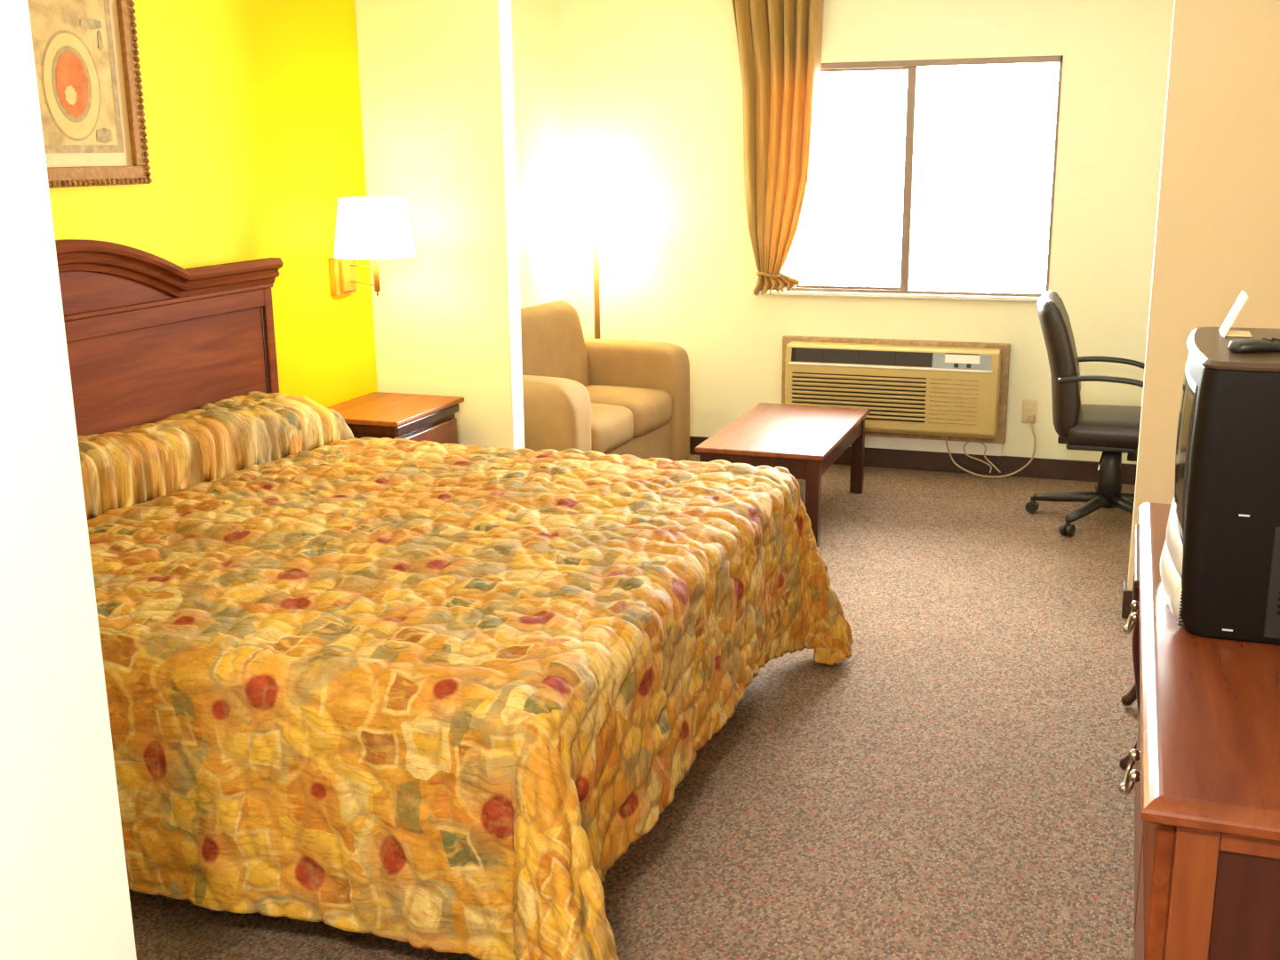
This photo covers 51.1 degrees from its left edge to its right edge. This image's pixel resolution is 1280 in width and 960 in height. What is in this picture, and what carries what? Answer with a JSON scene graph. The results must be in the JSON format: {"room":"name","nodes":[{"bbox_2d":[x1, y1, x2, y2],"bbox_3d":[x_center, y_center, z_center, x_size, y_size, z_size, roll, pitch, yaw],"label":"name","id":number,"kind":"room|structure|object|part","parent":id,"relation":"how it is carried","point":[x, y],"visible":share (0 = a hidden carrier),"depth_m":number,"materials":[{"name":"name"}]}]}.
{"room":"hotel room","nodes":[
{"label":"hotel room","id":0,"kind":"room"},
{"bbox_2d":[0,0,136,959],"bbox_3d":[-1.233,0.296,0.422,0.122,2.450,2.800,4,15,19],"label":"wall","id":1,"kind":"structure","parent":0,"point":[65,895],"depth_m":1.63,"materials":[{"name":"white paint"}]},
{"bbox_2d":[48,0,567,407],"bbox_3d":[-1.392,-0.751,4.671,0.120,2.450,5.528,4,15,19],"label":"wall","id":2,"kind":"structure","parent":0,"point":[252,108],"depth_m":4.79,"materials":[{"name":"yellow paint"}]},
{"bbox_2d":[27,0,151,187],"bbox_3d":[-1.647,-1.120,3.623,0.036,0.646,0.852,4,15,19],"label":"framed picture","id":3,"kind":"object","parent":2,"relation":"attached to","point":[88,73],"visible":0.83,"depth_m":3.84},
{"bbox_2d":[27,0,124,153],"bbox_3d":[-1.651,-1.124,3.631,0.005,0.463,0.664,4,15,19],"label":"art print","id":4,"kind":"object","parent":3,"relation":"attached to","point":[75,42],"depth_m":3.79},
{"bbox_2d":[328,196,415,295],"bbox_3d":[-1.013,-0.864,4.985,0.366,0.366,0.311,4,15,19],"label":"wall sconce","id":5,"kind":"object","parent":2,"relation":"attached to","point":[375,228],"visible":1,"depth_m":4.85,"materials":[{"name":"white fabric"}]},
{"bbox_3d":[-1.142,-0.787,5.145,0.028,0.143,0.142,4,15,19],"label":"plate","id":6,"kind":"part","parent":5,"relation":"part of","materials":[{"name":"gold metal"}]},
{"bbox_3d":[-1.045,-0.808,5.063,0.013,0.007,0.199,-12,18,-38],"label":"swing arm","id":7,"kind":"part","parent":5,"relation":"part of","materials":[{"name":"gold metal"}]},
{"bbox_3d":[-1.044,-0.746,5.079,0.013,0.007,0.199,-12,18,-38],"label":"swing arm","id":8,"kind":"part","parent":5,"relation":"part of","materials":[{"name":"gold metal"}]},
{"bbox_3d":[-0.985,-0.935,4.952,0.302,0.213,0.302,4,15,19],"label":"lamp shade","id":9,"kind":"part","parent":5,"relation":"part of","materials":[{"name":"white fabric"}]},
{"bbox_3d":[-0.983,-0.773,4.992,0.023,0.140,0.023,4,15,19],"label":"stem","id":10,"kind":"part","parent":5,"relation":"part of","materials":[{"name":"gold metal"}]},
{"bbox_2d":[355,0,524,449],"bbox_3d":[-0.776,-0.911,5.291,0.605,2.450,0.110,4,15,19],"label":"wall","id":11,"kind":"structure","parent":0,"point":[436,76],"depth_m":5.18,"materials":[{"name":"beige paint"}]},
{"bbox_2d":[128,454,1138,959],"bbox_3d":[0.455,0.963,2.965,4.970,0.100,8.478,4,15,19],"label":"floor","id":12,"kind":"structure","parent":0,"point":[947,788],"depth_m":3.47,"materials":[{"name":"brown carpet"}]},
{"bbox_2d":[55,239,283,436],"bbox_3d":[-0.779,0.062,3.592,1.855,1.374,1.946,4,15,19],"label":"headboard","id":13,"kind":"object","parent":12,"relation":"on","point":[150,338],"visible":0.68,"depth_m":4.11,"materials":[{"name":"brown wood"}]},
{"bbox_3d":[-1.604,-0.457,3.767,0.022,0.016,1.922,4,15,19],"label":"bead moulding","id":14,"kind":"part","parent":13,"relation":"part of","materials":[{"name":"brown wood"}]},
{"bbox_3d":[-1.586,-0.561,3.735,0.054,0.214,1.946,4,15,19],"label":"crown moulding","id":15,"kind":"part","parent":13,"relation":"part of","materials":[{"name":"brown wood"}]},
{"bbox_3d":[-1.602,-0.037,3.872,0.016,0.850,1.910,4,15,19],"label":"panel frame","id":16,"kind":"part","parent":13,"relation":"part of","materials":[{"name":"brown wood"}]},
{"bbox_2d":[77,391,853,959],"bbox_3d":[-0.655,0.353,3.510,2.152,0.834,2.408,4,15,19],"label":"bedspread","id":17,"kind":"object","parent":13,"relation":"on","point":[423,694],"visible":0.93,"depth_m":2.75,"materials":[{"name":"fabric"}]},
{"bbox_2d":[326,392,463,444],"bbox_3d":[-0.965,0.038,5.189,0.423,0.660,0.530,4,15,19],"label":"nightstand","id":18,"kind":"object","parent":12,"relation":"on","point":[418,418],"visible":0.3,"depth_m":5.06,"materials":[{"name":"brown wood"}]},
{"bbox_3d":[-0.976,-0.244,5.122,0.388,0.040,0.494,4,15,19],"label":"cornice","id":19,"kind":"part","parent":18,"relation":"part of","materials":[{"name":"brown wood"}]},
{"bbox_3d":[-0.800,-0.117,5.089,0.018,0.165,0.440,4,15,19],"label":"drawer","id":20,"kind":"part","parent":18,"relation":"part of","materials":[{"name":"brown wood"}]},
{"bbox_2d":[566,185,625,338],"bbox_3d":[-0.226,-0.826,7.070,0.310,1.420,0.310,4,15,19],"label":"floor lamp","id":21,"kind":"object","parent":12,"relation":"on","point":[595,216],"visible":0.7,"depth_m":6.83,"materials":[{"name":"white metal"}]},
{"bbox_3d":[-0.232,-1.377,6.934,0.310,0.285,0.310,4,15,19],"label":"lamp shade","id":22,"kind":"part","parent":21,"relation":"part of","materials":[{"name":"white fabric"}]},
{"bbox_2d":[520,300,689,461],"bbox_3d":[-0.332,-0.359,6.306,0.728,0.882,1.372,5,15,23],"label":"armchair","id":23,"kind":"object","parent":12,"relation":"on","point":[606,396],"visible":0.59,"depth_m":6.37,"materials":[{"name":"beige fabric"}]},
{"bbox_3d":[-0.532,-0.403,6.386,0.270,0.831,0.912,5,15,23],"label":"backrest","id":24,"kind":"part","parent":23,"relation":"part of","materials":[{"name":"beige fabric"}]},
{"bbox_3d":[-0.564,-0.136,5.825,0.720,0.641,0.232,5,15,23],"label":"armrest","id":25,"kind":"part","parent":23,"relation":"part of","materials":[{"name":"beige fabric"}]},
{"bbox_2d":[590,402,633,454],"bbox_3d":[-0.341,-0.231,6.083,0.547,0.209,0.455,5,15,23],"label":"seat cushion","id":26,"kind":"object","parent":23,"relation":"on","point":[612,425],"depth_m":5.98,"materials":[{"name":"beige fabric"}]},
{"bbox_2d":[584,384,671,438],"bbox_3d":[-0.155,-0.334,6.493,0.547,0.209,0.455,5,15,23],"label":"seat cushion","id":27,"kind":"object","parent":23,"relation":"on","point":[651,405],"depth_m":6.38,"materials":[{"name":"beige fabric"}]},
{"bbox_3d":[-0.104,-0.391,6.837,0.720,0.641,0.232,5,15,23],"label":"armrest","id":28,"kind":"part","parent":23,"relation":"part of","materials":[{"name":"beige fabric"}]},
{"bbox_2d":[694,402,870,547],"bbox_3d":[0.658,-0.043,5.985,0.540,0.400,1.050,4,15,19],"label":"coffee table","id":29,"kind":"object","parent":12,"relation":"on","point":[804,440],"visible":0.84,"depth_m":5.73,"materials":[{"name":"brown wood"}]},
{"bbox_3d":[0.285,0.062,5.624,0.055,0.378,0.055,4,15,19],"label":"leg","id":30,"kind":"part","parent":29,"relation":"part of","materials":[{"name":"brown wood"}]},
{"bbox_3d":[0.708,0.094,5.476,0.055,0.378,0.055,4,15,19],"label":"leg","id":31,"kind":"part","parent":29,"relation":"part of","materials":[{"name":"brown wood"}]},
{"bbox_3d":[1.032,-0.126,6.351,0.055,0.378,0.055,4,15,19],"label":"leg","id":32,"kind":"part","parent":29,"relation":"part of","materials":[{"name":"brown wood"}]},
{"bbox_2d":[963,441,1000,472],"bbox_3d":[1.704,-0.118,6.666,0.190,0.159,0.029,8,16,30],"label":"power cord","id":33,"kind":"object","parent":12,"relation":"on","point":[965,444],"visible":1,"depth_m":6.66,"materials":[{"name":"beige plastic"}]},
{"bbox_2d":[1024,290,1144,536],"bbox_3d":[2.032,-0.299,5.755,0.676,0.977,0.665,4,15,17],"label":"office chair","id":34,"kind":"object","parent":12,"relation":"on","point":[1112,430],"visible":0.72,"depth_m":5.60,"materials":[{"name":"black leather"}]},
{"bbox_3d":[1.799,-0.502,5.760,0.204,0.580,0.470,4,15,17],"label":"backrest","id":35,"kind":"part","parent":34,"relation":"part of","materials":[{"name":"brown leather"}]},
{"bbox_3d":[1.889,0.070,5.916,0.292,0.076,0.064,8,16,30],"label":"arm","id":36,"kind":"part","parent":34,"relation":"part of","materials":[{"name":"black plastic"}]},
{"bbox_3d":[1.912,0.120,5.715,0.292,0.076,0.064,-13,19,-42],"label":"arm","id":37,"kind":"part","parent":34,"relation":"part of","materials":[{"name":"black plastic"}]},
{"bbox_3d":[1.960,-0.265,5.492,0.486,0.328,0.072,4,15,17],"label":"armrest","id":38,"kind":"part","parent":34,"relation":"part of","materials":[{"name":"black plastic"}]},
{"bbox_3d":[1.958,-0.091,5.675,0.008,0.082,0.156,6,16,27],"label":"tilt lever","id":39,"kind":"part","parent":34,"relation":"part of","materials":[{"name":"grey metal"}]},
{"bbox_3d":[2.074,-0.229,5.738,0.480,0.135,0.480,4,15,17],"label":"seat","id":40,"kind":"part","parent":34,"relation":"part of","materials":[{"name":"brown leather"}]},
{"bbox_3d":[2.115,-0.382,5.961,0.486,0.328,0.072,4,15,17],"label":"armrest","id":41,"kind":"part","parent":34,"relation":"part of","materials":[{"name":"black plastic"}]},
{"bbox_3d":[2.108,0.127,5.674,0.064,0.076,0.292,-6,15,-22],"label":"arm","id":42,"kind":"part","parent":34,"relation":"part of","materials":[{"name":"black plastic"}]},
{"bbox_3d":[2.212,0.084,5.845,0.292,0.076,0.064,-2,14,-5],"label":"arm","id":43,"kind":"part","parent":34,"relation":"part of","materials":[{"name":"black plastic"}]},
{"bbox_3d":[2.111,-0.123,5.731,0.048,0.077,0.048,4,15,17],"label":"tension knob","id":44,"kind":"part","parent":34,"relation":"part of","materials":[{"name":"black plastic"}]},
{"bbox_2d":[1119,525,1139,770],"bbox_3d":[1.580,0.469,3.575,0.527,0.537,0.540,4,15,19],"label":"drawer","id":45,"kind":"object","parent":12,"relation":"on","point":[1129,698],"visible":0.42,"depth_m":3.48,"materials":[{"name":"brown wood"}]},
{"bbox_3d":[1.293,0.520,3.453,0.076,0.503,0.052,4,15,19],"label":"leg","id":46,"kind":"part","parent":45,"relation":"part of","materials":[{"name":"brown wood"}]},
{"bbox_3d":[1.442,0.419,3.854,0.076,0.503,0.052,4,15,19],"label":"leg","id":47,"kind":"part","parent":45,"relation":"part of","materials":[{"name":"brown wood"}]},
{"bbox_2d":[1118,502,1279,959],"bbox_3d":[1.194,0.626,2.482,0.599,0.770,1.618,4,15,19],"label":"dresser","id":48,"kind":"object","parent":12,"relation":"on","point":[1205,777],"visible":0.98,"depth_m":1.83,"materials":[{"name":"brown wood"}]},
{"bbox_3d":[0.798,0.481,2.165,0.043,0.062,0.100,4,15,19],"label":"handle","id":49,"kind":"part","parent":48,"relation":"part of","materials":[{"name":"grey metal"}]},
{"bbox_3d":[1.062,0.302,2.877,0.043,0.062,0.100,4,15,19],"label":"handle","id":50,"kind":"part","parent":48,"relation":"part of","materials":[{"name":"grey metal"}]},
{"bbox_3d":[1.107,0.617,2.940,0.012,0.400,0.743,4,15,19],"label":"cabinet door","id":51,"kind":"part","parent":48,"relation":"part of","materials":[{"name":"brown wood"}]},
{"bbox_3d":[0.843,0.795,2.228,0.012,0.400,0.738,4,15,19],"label":"cabinet door","id":52,"kind":"part","parent":48,"relation":"part of","materials":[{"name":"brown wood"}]},
{"bbox_3d":[0.831,0.479,2.153,0.026,0.220,0.758,4,15,19],"label":"drawer","id":53,"kind":"part","parent":48,"relation":"part of","materials":[{"name":"brown wood"}]},
{"bbox_2d":[1160,327,1279,644],"bbox_3d":[1.227,-0.001,2.407,0.516,0.478,0.495,4,15,19],"label":"television","id":54,"kind":"object","parent":48,"relation":"on","point":[1220,560],"visible":1,"depth_m":2.25,"materials":[{"name":"grey plastic"}]},
{"bbox_2d":[1177,591,1185,626],"bbox_3d":[0.950,0.224,2.329,0.022,0.062,0.004,4,15,19],"label":"speaker grille","id":55,"kind":"object","parent":54,"relation":"attached to","point":[1181,595],"depth_m":2.33,"materials":[{"name":"grey plastic"}]},
{"bbox_2d":[1218,290,1251,337],"bbox_3d":[1.117,-0.310,2.504,0.052,0.079,0.090,4,15,19],"label":"card stand","id":56,"kind":"object","parent":54,"relation":"on","point":[1224,330],"visible":1,"depth_m":2.49,"materials":[{"name":"white paper"}]},
{"bbox_2d":[1228,337,1279,352],"bbox_3d":[1.103,-0.234,2.315,0.170,0.021,0.050,-3,14,-8],"label":"remote control","id":57,"kind":"object","parent":54,"relation":"on","point":[1244,345],"visible":1,"depth_m":2.29,"materials":[{"name":"black plastic"}]},
{"bbox_3d":[1.098,0.175,2.235,0.088,0.195,0.006,4,15,19],"label":"panel","id":58,"kind":"part","parent":54,"relation":"part of","materials":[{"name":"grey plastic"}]},
{"bbox_3d":[0.958,0.788,1.761,0.521,0.666,0.013,4,15,19],"label":"frame","id":59,"kind":"part","parent":48,"relation":"part of","materials":[{"name":"brown wood"}]},
{"bbox_2d":[560,0,1174,463],"bbox_3d":[1.851,-1.229,6.459,4.970,2.450,0.150,4,15,19],"label":"wall","id":60,"kind":"structure","parent":0,"point":[652,91],"depth_m":6.71,"materials":[{"name":"beige paint"}]},
{"bbox_2d":[781,335,1010,455],"bbox_3d":[1.249,-0.415,6.704,1.132,0.559,0.181,4,15,19],"label":"air conditioner","id":61,"kind":"object","parent":60,"relation":"attached to","point":[917,394],"visible":0.86,"depth_m":6.61,"materials":[{"name":"beige plastic"}]},
{"bbox_3d":[1.554,-0.573,6.475,0.275,0.070,0.021,4,15,19],"label":"control panel","id":62,"kind":"part","parent":61,"relation":"part of","materials":[{"name":"grey plastic"}]},
{"bbox_3d":[1.559,-0.585,6.472,0.165,0.040,0.018,4,15,19],"label":"control lid","id":63,"kind":"part","parent":61,"relation":"part of","materials":[{"name":"white plastic"}]},
{"bbox_2d":[945,421,1035,478],"bbox_3d":[1.730,-0.159,6.625,0.436,0.292,0.065,4,14,17],"label":"power cord","id":64,"kind":"object","parent":61,"relation":"attached to","point":[1031,426],"visible":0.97,"depth_m":6.62,"materials":[{"name":"beige plastic"}]},
{"bbox_2d":[760,290,1040,301],"bbox_3d":[1.290,-0.914,6.645,1.427,0.020,0.035,4,15,19],"label":"trim","id":65,"kind":"structure","parent":60,"relation":"attached to","point":[773,292],"depth_m":6.62,"materials":[{"name":"white paint"}]},
{"bbox_2d":[689,435,1136,484],"bbox_3d":[1.845,-0.069,6.664,4.750,0.100,0.012,4,15,19],"label":"baseboard","id":66,"kind":"structure","parent":60,"relation":"attached to","point":[1038,468],"depth_m":6.71,"materials":[{"name":"brown plastic"}]},
{"bbox_2d":[786,55,1063,296],"bbox_3d":[1.307,-1.471,6.543,1.387,1.107,0.054,4,15,19],"label":"window","id":67,"kind":"structure","parent":60,"relation":"in","point":[911,66],"depth_m":6.47,"materials":[{"name":"brown metal"}]},
{"bbox_3d":[0.983,-1.489,6.662,0.663,1.063,0.020,4,15,19],"label":"sash frame","id":68,"kind":"part","parent":67,"relation":"part of","materials":[{"name":"brown metal"}]},
{"bbox_2d":[1021,400,1037,423],"bbox_3d":[1.912,-0.336,6.574,0.071,0.116,0.009,4,15,19],"label":"wall outlet","id":69,"kind":"object","parent":60,"relation":"attached to","point":[1028,406],"visible":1,"depth_m":6.57,"materials":[{"name":"beige plastic"}]},
{"bbox_2d":[1024,403,1033,420],"bbox_3d":[1.911,-0.335,6.572,0.036,0.084,0.004,4,15,19],"label":"socket","id":70,"kind":"object","parent":69,"relation":"attached to","point":[1028,407],"depth_m":6.57,"materials":[{"name":"beige plastic"}]},
{"bbox_2d":[1027,414,1034,421],"bbox_3d":[1.916,-0.303,6.563,0.032,0.033,0.023,4,15,19],"label":"plug","id":71,"kind":"object","parent":69,"relation":"attached to","point":[1030,417],"visible":1,"depth_m":6.55,"materials":[{"name":"beige plastic"}]},
{"bbox_3d":[1.217,-2.394,6.265,1.800,0.022,0.099,4,15,19],"label":"curtain rod","id":72,"kind":"object","parent":60,"relation":"attached to","visible":0},
{"bbox_2d":[731,0,823,295],"bbox_3d":[0.658,-1.674,6.598,0.472,1.526,0.110,4,15,18],"label":"curtain","id":73,"kind":"object","parent":72,"relation":"hanging from","point":[780,42],"visible":1,"depth_m":6.56,"materials":[{"name":"gold fabric"}]},
{"bbox_2d":[1127,0,1279,590],"bbox_3d":[2.599,-0.655,4.104,1.920,2.450,0.110,4,15,19],"label":"wall","id":74,"kind":"structure","parent":0,"point":[1217,238],"depth_m":4.26,"materials":[{"name":"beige paint"}]},
{"bbox_2d":[1121,579,1132,618],"bbox_3d":[2.559,0.481,4.404,1.832,0.100,0.134,4,15,19],"label":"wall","id":75,"kind":"structure","parent":74,"relation":"attached to","point":[1127,595],"depth_m":4.64,"materials":[{"name":"brown plastic"}]}
]}

